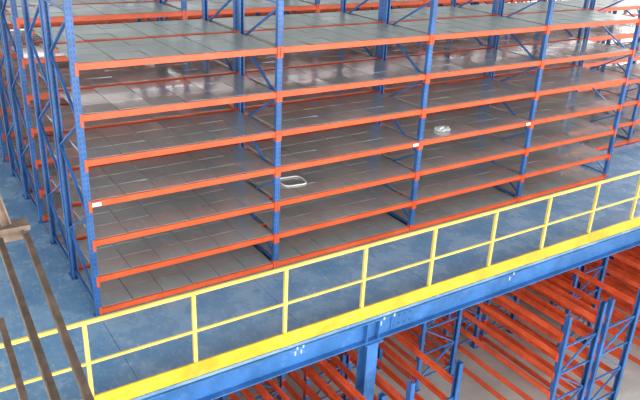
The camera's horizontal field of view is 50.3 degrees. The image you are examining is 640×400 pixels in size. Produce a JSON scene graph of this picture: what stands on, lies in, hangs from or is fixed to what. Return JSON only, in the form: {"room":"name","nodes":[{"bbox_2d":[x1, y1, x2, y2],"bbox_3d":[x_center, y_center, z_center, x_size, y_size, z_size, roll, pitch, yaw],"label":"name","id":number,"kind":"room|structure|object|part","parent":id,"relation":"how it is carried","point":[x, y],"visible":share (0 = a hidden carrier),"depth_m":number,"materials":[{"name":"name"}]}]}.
{"room":"warehouse","nodes":[
{"label":"warehouse","id":0,"kind":"room"},
{"bbox_2d":[214,281,639,399],"bbox_3d":[1.800,1.172,16.405,50.000,0.100,40.000,-12,28,-31],"label":"floor","id":1,"kind":"structure","parent":0,"point":[629,389],"depth_m":12.08,"materials":[{"name":"concrete"}]},
{"bbox_2d":[0,195,93,399],"bbox_3d":[-0.631,3.538,2.538,0.660,6.476,4.340,-12,28,-31],"label":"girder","id":2,"kind":"object","parent":1,"relation":"on","point":[15,229],"visible":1,"depth_m":2.61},
{"bbox_3d":[-1.595,0.186,2.913,0.660,0.068,0.090,-12,28,-31],"label":"plate","id":3,"kind":"part","parent":2,"relation":"part of","materials":[{"name":"brown metal"}]},
{"bbox_2d":[217,383,274,399],"bbox_3d":[-2.340,2.330,10.381,0.900,2.250,7.030,-12,28,-31],"label":"rack","id":4,"kind":"object","parent":1,"relation":"on","point":[259,386],"visible":0.02,"depth_m":8.86,"materials":[{"name":"orange metal"}]},
{"bbox_2d":[231,359,386,399],"bbox_3d":[-1.518,2.150,10.882,0.900,2.250,7.030,-12,28,-31],"label":"rack","id":5,"kind":"object","parent":1,"relation":"on","point":[279,391],"visible":0.03,"depth_m":9.20,"materials":[{"name":"orange metal"}]},
{"bbox_3d":[-0.561,2.489,10.212,0.105,2.250,0.130,-12,28,-31],"label":"upright post","id":6,"kind":"part","parent":5,"relation":"part of","materials":[{"name":"blue metal"}]},
{"bbox_3d":[0.686,3.314,8.464,0.105,2.250,0.130,-12,28,-31],"label":"upright post","id":7,"kind":"part","parent":5,"relation":"part of","materials":[{"name":"blue metal"}]},
{"bbox_2d":[326,338,383,376],"bbox_3d":[-1.118,0.772,14.070,0.900,2.250,7.030,-12,28,-31],"label":"rack","id":8,"kind":"object","parent":1,"relation":"on","point":[380,350],"visible":0.02,"depth_m":11.80,"materials":[{"name":"blue metal"}]},
{"bbox_3d":[0.418,2.083,11.245,0.105,2.250,0.130,-12,28,-31],"label":"upright post","id":9,"kind":"part","parent":8,"relation":"part of","materials":[{"name":"blue metal"}]},
{"bbox_3d":[1.085,1.937,11.651,0.105,2.250,0.130,-12,28,-31],"label":"upright post","id":10,"kind":"part","parent":8,"relation":"part of","materials":[{"name":"blue metal"}]},
{"bbox_2d":[354,339,382,399],"bbox_3d":[0.554,2.899,9.003,0.260,2.566,0.320,-12,28,-31],"label":"support column","id":11,"kind":"structure","parent":1,"relation":"on","point":[367,353],"depth_m":8.64,"materials":[{"name":"blue metal"}]},
{"bbox_2d":[275,333,463,399],"bbox_3d":[-0.477,1.921,11.517,0.900,2.250,7.030,-12,28,-31],"label":"rack","id":12,"kind":"object","parent":1,"relation":"on","point":[351,356],"visible":0.15,"depth_m":9.55,"materials":[{"name":"orange metal"}]},
{"bbox_3d":[-0.188,2.407,10.439,0.105,2.250,0.130,-12,28,-31],"label":"upright post","id":13,"kind":"part","parent":12,"relation":"part of","materials":[{"name":"blue metal"}]},
{"bbox_3d":[0.480,2.261,10.846,0.105,2.250,0.130,-12,28,-31],"label":"upright post","id":14,"kind":"part","parent":12,"relation":"part of","materials":[{"name":"blue metal"}]},
{"bbox_3d":[1.059,3.232,8.691,0.105,2.250,0.130,-12,28,-31],"label":"upright post","id":15,"kind":"part","parent":12,"relation":"part of","materials":[{"name":"blue metal"}]},
{"bbox_3d":[1.726,3.086,9.098,0.105,2.250,0.130,-12,28,-31],"label":"upright post","id":16,"kind":"part","parent":12,"relation":"part of","materials":[{"name":"blue metal"}]},
{"bbox_2d":[382,309,462,391],"bbox_3d":[0.138,0.879,13.963,0.900,2.250,7.030,-12,28,-31],"label":"rack","id":17,"kind":"object","parent":1,"relation":"on","point":[423,328],"visible":0.09,"depth_m":11.65,"materials":[{"name":"orange metal"}]},
{"bbox_3d":[1.674,2.189,11.138,0.105,2.250,0.130,-12,28,-31],"label":"upright post","id":18,"kind":"part","parent":17,"relation":"part of","materials":[{"name":"blue metal"}]},
{"bbox_3d":[2.341,2.043,11.545,0.105,2.250,0.130,-12,28,-31],"label":"upright post","id":19,"kind":"part","parent":17,"relation":"part of","materials":[{"name":"blue metal"}]},
{"bbox_2d":[409,282,607,399],"bbox_3d":[1.982,1.381,13.016,0.900,2.250,7.030,-12,28,-31],"label":"rack","id":20,"kind":"object","parent":1,"relation":"on","point":[562,337],"visible":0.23,"depth_m":10.84,"materials":[{"name":"orange metal"}]},
{"bbox_3d":[2.272,1.867,11.938,0.105,2.250,0.130,-12,28,-31],"label":"upright post","id":21,"kind":"part","parent":20,"relation":"part of","materials":[{"name":"blue metal"}]},
{"bbox_3d":[2.939,1.721,12.345,0.105,2.250,0.130,-12,28,-31],"label":"upright post","id":22,"kind":"part","parent":20,"relation":"part of","materials":[{"name":"blue metal"}]},
{"bbox_3d":[3.518,2.692,10.190,0.105,2.250,0.130,-12,28,-31],"label":"upright post","id":23,"kind":"part","parent":20,"relation":"part of","materials":[{"name":"blue metal"}]},
{"bbox_3d":[4.185,2.546,10.597,0.105,2.250,0.130,-12,28,-31],"label":"upright post","id":24,"kind":"part","parent":20,"relation":"part of","materials":[{"name":"blue metal"}]},
{"bbox_2d":[451,268,639,399],"bbox_3d":[2.804,1.201,13.517,0.900,2.250,7.030,-12,28,-31],"label":"rack","id":25,"kind":"object","parent":1,"relation":"on","point":[601,349],"visible":0.19,"depth_m":11.26,"materials":[{"name":"orange metal"}]},
{"bbox_3d":[3.094,1.687,12.440,0.105,2.250,0.130,-12,28,-31],"label":"upright post","id":26,"kind":"part","parent":25,"relation":"part of","materials":[{"name":"blue metal"}]},
{"bbox_3d":[3.761,1.540,12.846,0.105,2.250,0.130,-12,28,-31],"label":"upright post","id":27,"kind":"part","parent":25,"relation":"part of","materials":[{"name":"blue metal"}]},
{"bbox_3d":[4.341,2.511,10.692,0.105,2.250,0.130,-12,28,-31],"label":"upright post","id":28,"kind":"part","parent":25,"relation":"part of","materials":[{"name":"blue metal"}]},
{"bbox_3d":[5.008,2.365,11.098,0.105,2.250,0.130,-12,28,-31],"label":"upright post","id":29,"kind":"part","parent":25,"relation":"part of","materials":[{"name":"blue metal"}]},
{"bbox_2d":[490,256,608,347],"bbox_3d":[2.922,0.554,15.006,0.900,2.250,7.030,-12,28,-31],"label":"rack","id":30,"kind":"object","parent":1,"relation":"on","point":[575,278],"visible":0.06,"depth_m":12.62,"materials":[{"name":"orange metal"}]},
{"bbox_3d":[4.458,1.865,12.181,0.105,2.250,0.130,-12,28,-31],"label":"upright post","id":31,"kind":"part","parent":30,"relation":"part of","materials":[{"name":"blue metal"}]},
{"bbox_3d":[5.126,1.718,12.588,0.105,2.250,0.130,-12,28,-31],"label":"upright post","id":32,"kind":"part","parent":30,"relation":"part of","materials":[{"name":"blue metal"}]},
{"bbox_2d":[550,245,639,364],"bbox_3d":[4.449,0.840,14.520,0.900,2.250,7.030,-12,28,-31],"label":"rack","id":33,"kind":"object","parent":1,"relation":"on","point":[611,269],"visible":0.04,"depth_m":13.06,"materials":[{"name":"orange metal"}]},
{"bbox_3d":[5.406,1.179,13.849,0.105,2.250,0.130,-12,28,-31],"label":"upright post","id":34,"kind":"part","parent":33,"relation":"part of","materials":[{"name":"blue metal"}]},
{"bbox_2d":[582,248,639,331],"bbox_3d":[5.272,0.659,15.021,0.900,2.250,7.030,-12,28,-31],"label":"rack","id":35,"kind":"object","parent":1,"relation":"on","point":[618,263],"visible":0.06,"depth_m":13.56,"materials":[{"name":"orange metal"}]},
{"bbox_2d":[612,246,639,280],"bbox_3d":[6.094,0.478,15.522,0.900,2.250,7.030,-12,28,-31],"label":"rack","id":36,"kind":"object","parent":1,"relation":"on","point":[636,248],"visible":0.02,"depth_m":14.15,"materials":[{"name":"orange metal"}]},
{"bbox_3d":[-3.600,3.811,6.471,0.260,2.566,0.320,-12,28,-31],"label":"support column","id":37,"kind":"structure","parent":1,"relation":"on","visible":0},
{"bbox_2d":[141,229,639,399],"bbox_3d":[4.940,0.633,11.060,28.000,0.313,0.162,-12,28,-31],"label":"beam","id":38,"kind":"structure","parent":37,"relation":"on","point":[212,387],"depth_m":8.49,"materials":[{"name":"blue metal"}]},
{"bbox_2d":[0,113,639,399],"bbox_3d":[1.011,-2.119,16.514,28.000,0.032,14.620,-12,28,-31],"label":"deck","id":39,"kind":"object","parent":38,"relation":"on","point":[117,334],"visible":0.11,"depth_m":8.76,"materials":[{"name":"blue paint"}]},
{"bbox_2d":[9,6,438,28],"bbox_3d":[-1.950,-6.230,20.672,16.920,3.900,1.100,-12,28,-31],"label":"shelving rack","id":40,"kind":"object","parent":39,"relation":"on","point":[430,6],"visible":0.02,"depth_m":19.13,"materials":[{"name":"orange metal"}]},
{"bbox_2d":[0,0,517,138],"bbox_3d":[0.473,-4.627,17.275,16.920,3.900,1.100,-12,28,-31],"label":"shelving rack","id":41,"kind":"object","parent":39,"relation":"on","point":[14,59],"visible":0.02,"depth_m":13.50,"materials":[{"name":"orange metal"}]},
{"bbox_2d":[0,0,537,162],"bbox_3d":[1.085,-4.222,16.416,16.920,3.900,1.100,-12,28,-31],"label":"shelving rack","id":42,"kind":"object","parent":39,"relation":"on","point":[3,143],"visible":0.02,"depth_m":12.73,"materials":[{"name":"orange metal"}]},
{"bbox_3d":[-5.693,-2.494,11.739,0.120,3.900,0.100,-12,28,-31],"label":"upright post","id":43,"kind":"part","parent":42,"relation":"part of","materials":[{"name":"blue metal"}]},
{"bbox_2d":[16,1,527,90],"bbox_3d":[-0.486,-5.262,18.620,16.920,3.900,1.100,-12,28,-31],"label":"shelving rack","id":44,"kind":"object","parent":39,"relation":"on","point":[524,1],"visible":0.02,"depth_m":17.02,"materials":[{"name":"orange metal"}]},
{"bbox_2d":[0,170,639,399],"bbox_3d":[3.711,0.280,10.017,23.000,1.020,0.061,-12,28,-31],"label":"safety railing","id":45,"kind":"object","parent":39,"relation":"on","point":[197,368],"visible":1,"depth_m":7.87,"materials":[{"name":"yellow metal"}]},
{"bbox_3d":[-2.183,1.592,6.434,0.120,0.979,0.060,-12,28,-31],"label":"railing post","id":46,"kind":"part","parent":45,"relation":"part of","materials":[{"name":"yellow metal"}]},
{"bbox_3d":[-1.284,1.395,6.982,0.120,0.979,0.060,-12,28,-31],"label":"railing post","id":47,"kind":"part","parent":45,"relation":"part of","materials":[{"name":"yellow metal"}]},
{"bbox_3d":[-0.386,1.198,7.530,0.120,0.979,0.060,-12,28,-31],"label":"railing post","id":48,"kind":"part","parent":45,"relation":"part of","materials":[{"name":"yellow metal"}]},
{"bbox_3d":[3.703,0.672,10.171,23.000,0.174,0.021,-12,28,-31],"label":"kick plate","id":49,"kind":"part","parent":45,"relation":"part of","materials":[{"name":"yellow paint"}]},
{"bbox_3d":[0.513,1.000,8.078,0.120,0.979,0.060,-12,28,-31],"label":"railing post","id":50,"kind":"part","parent":45,"relation":"part of","materials":[{"name":"yellow metal"}]},
{"bbox_3d":[1.411,0.803,8.625,0.120,0.979,0.060,-12,28,-31],"label":"railing post","id":51,"kind":"part","parent":45,"relation":"part of","materials":[{"name":"yellow metal"}]},
{"bbox_3d":[2.310,0.606,9.173,0.120,0.979,0.060,-12,28,-31],"label":"railing post","id":52,"kind":"part","parent":45,"relation":"part of","materials":[{"name":"yellow metal"}]},
{"bbox_3d":[3.208,0.409,9.721,0.120,0.979,0.060,-12,28,-31],"label":"railing post","id":53,"kind":"part","parent":45,"relation":"part of","materials":[{"name":"yellow metal"}]},
{"bbox_3d":[4.107,0.211,10.268,0.120,0.979,0.060,-12,28,-31],"label":"railing post","id":54,"kind":"part","parent":45,"relation":"part of","materials":[{"name":"yellow metal"}]},
{"bbox_3d":[5.005,0.014,10.816,0.120,0.979,0.060,-12,28,-31],"label":"railing post","id":55,"kind":"part","parent":45,"relation":"part of","materials":[{"name":"yellow metal"}]},
{"bbox_2d":[0,0,639,223],"bbox_3d":[2.657,-3.182,14.212,16.920,3.900,1.100,-12,28,-31],"label":"shelving rack","id":56,"kind":"object","parent":39,"relation":"on","point":[160,9],"visible":0.09,"depth_m":10.30,"materials":[{"name":"metal"}]},
{"bbox_3d":[-4.663,-1.813,10.295,0.120,3.900,0.100,-12,28,-31],"label":"upright post","id":57,"kind":"part","parent":56,"relation":"part of","materials":[{"name":"blue metal"}]},
{"bbox_3d":[-4.121,-1.454,9.535,0.120,3.900,0.100,-12,28,-31],"label":"upright post","id":58,"kind":"part","parent":56,"relation":"part of","materials":[{"name":"blue metal"}]},
{"bbox_3d":[-2.649,-2.255,11.523,0.120,3.900,0.100,-12,28,-31],"label":"upright post","id":59,"kind":"part","parent":56,"relation":"part of","materials":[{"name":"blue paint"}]},
{"bbox_3d":[-2.107,-1.897,10.763,0.120,3.900,0.100,-12,28,-31],"label":"upright post","id":60,"kind":"part","parent":56,"relation":"part of","materials":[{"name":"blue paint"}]},
{"bbox_2d":[0,0,639,196],"bbox_3d":[2.045,-3.587,15.071,16.920,3.900,1.100,-12,28,-31],"label":"shelving rack","id":61,"kind":"object","parent":39,"relation":"on","point":[12,149],"visible":0.02,"depth_m":11.11,"materials":[{"name":"orange metal"}]},
{"bbox_3d":[-5.276,-2.218,11.154,0.120,3.900,0.100,-12,28,-31],"label":"upright post","id":62,"kind":"part","parent":61,"relation":"part of","materials":[{"name":"blue metal"}]},
{"bbox_3d":[-4.734,-1.859,10.394,0.120,3.900,0.100,-12,28,-31],"label":"upright post","id":63,"kind":"part","parent":61,"relation":"part of","materials":[{"name":"blue metal"}]},
{"bbox_2d":[21,0,639,275],"bbox_3d":[2.610,-2.325,12.253,14.520,3.900,1.100,-12,28,-31],"label":"shelving rack","id":64,"kind":"object","parent":39,"relation":"on","point":[203,26],"visible":0.27,"depth_m":9.99,"materials":[{"name":"orange metal"}]},
{"bbox_3d":[-3.704,-1.178,8.950,0.120,3.900,0.100,-12,28,-31],"label":"upright post","id":65,"kind":"part","parent":64,"relation":"part of","materials":[{"name":"blue metal"}]},
{"bbox_3d":[-3.162,-0.819,8.190,0.120,3.900,0.100,-12,28,-31],"label":"upright post","id":66,"kind":"part","parent":64,"relation":"part of","materials":[{"name":"blue metal"}]},
{"bbox_3d":[-1.690,-1.620,10.178,0.120,3.900,0.100,-12,28,-31],"label":"upright post","id":67,"kind":"part","parent":64,"relation":"part of","materials":[{"name":"metal"}]},
{"bbox_3d":[-1.148,-1.262,9.418,0.120,3.900,0.100,-12,28,-31],"label":"upright post","id":68,"kind":"part","parent":64,"relation":"part of","materials":[{"name":"metal"}]},
{"bbox_3d":[0.324,-2.062,11.405,0.120,3.900,0.100,-12,28,-31],"label":"upright post","id":69,"kind":"part","parent":64,"relation":"part of","materials":[{"name":"metal"}]},
{"bbox_3d":[0.866,-1.704,10.646,0.120,3.900,0.100,-12,28,-31],"label":"upright post","id":70,"kind":"part","parent":64,"relation":"part of","materials":[{"name":"metal"}]},
{"bbox_3d":[2.338,-2.505,12.633,0.120,3.900,0.100,-12,28,-31],"label":"upright post","id":71,"kind":"part","parent":64,"relation":"part of","materials":[{"name":"metal"}]},
{"bbox_3d":[2.881,-2.146,11.873,0.120,3.900,0.100,-12,28,-31],"label":"upright post","id":72,"kind":"part","parent":64,"relation":"part of","materials":[{"name":"metal"}]},
{"bbox_3d":[4.895,-2.588,13.101,0.120,3.900,0.100,-12,28,-31],"label":"upright post","id":73,"kind":"part","parent":64,"relation":"part of","materials":[{"name":"metal"}]},
{"bbox_3d":[6.367,-3.389,15.089,0.120,3.900,0.100,-12,28,-31],"label":"upright post","id":74,"kind":"part","parent":64,"relation":"part of","materials":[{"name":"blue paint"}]},
{"bbox_3d":[6.909,-3.031,14.329,0.120,3.900,0.100,-12,28,-31],"label":"upright post","id":75,"kind":"part","parent":64,"relation":"part of","materials":[{"name":"blue metal"}]},
{"bbox_2d":[40,0,639,316],"bbox_3d":[1.208,-1.478,10.167,9.720,3.900,1.100,-12,28,-31],"label":"shelving rack","id":76,"kind":"object","parent":39,"relation":"on","point":[189,255],"visible":1,"depth_m":9.32,"materials":[{"name":"metal"}]},
{"bbox_3d":[-3.092,-0.773,8.091,0.120,3.900,0.100,-12,28,-31],"label":"upright post","id":77,"kind":"part","parent":76,"relation":"part of","materials":[{"name":"blue metal"}]},
{"bbox_3d":[-2.550,-0.414,7.331,0.120,3.900,0.100,-12,28,-31],"label":"upright post","id":78,"kind":"part","parent":76,"relation":"part of","materials":[{"name":"blue metal"}]},
{"bbox_3d":[-1.077,-1.215,9.319,0.120,3.900,0.100,-12,28,-31],"label":"upright post","id":79,"kind":"part","parent":76,"relation":"part of","materials":[{"name":"blue metal"}]},
{"bbox_3d":[-0.535,-0.856,8.559,0.120,3.900,0.100,-12,28,-31],"label":"upright post","id":80,"kind":"part","parent":76,"relation":"part of","materials":[{"name":"blue metal"}]},
{"bbox_2d":[280,176,306,186],"bbox_3d":[-0.392,-0.266,9.572,0.378,0.018,0.326,-9,26,-26],"label":"strap loop","id":81,"kind":"object","parent":76,"relation":"on","point":[288,176],"visible":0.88,"depth_m":9.54,"materials":[{"name":"white plastic"}]},
{"bbox_3d":[0.937,-1.657,10.547,0.120,3.900,0.100,-12,28,-31],"label":"upright post","id":82,"kind":"part","parent":76,"relation":"part of","materials":[{"name":"blue metal"}]},
{"bbox_3d":[1.479,-1.299,9.787,0.120,3.900,0.100,-12,28,-31],"label":"upright post","id":83,"kind":"part","parent":76,"relation":"part of","materials":[{"name":"blue metal"}]},
{"bbox_2d":[434,125,449,131],"bbox_3d":[1.878,-1.104,10.466,0.299,0.066,0.229,-12,28,-31],"label":"plastic bag","id":84,"kind":"object","parent":76,"relation":"on","point":[440,128],"visible":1,"depth_m":10.41,"materials":[{"name":"white plastic"}]},
{"bbox_3d":[2.951,-2.099,11.774,0.120,3.900,0.100,-12,28,-31],"label":"upright post","id":85,"kind":"part","parent":76,"relation":"part of","materials":[{"name":"blue metal"}]},
{"bbox_3d":[3.493,-1.741,11.014,0.120,3.900,0.100,-12,28,-31],"label":"upright post","id":86,"kind":"part","parent":76,"relation":"part of","materials":[{"name":"blue metal"}]},
{"bbox_3d":[4.965,-2.542,13.002,0.120,3.900,0.100,-12,28,-31],"label":"upright post","id":87,"kind":"part","parent":76,"relation":"part of","materials":[{"name":"metal"}]},
{"bbox_3d":[5.507,-2.183,12.242,0.120,3.900,0.100,-12,28,-31],"label":"upright post","id":88,"kind":"part","parent":76,"relation":"part of","materials":[{"name":"blue metal"}]}
]}

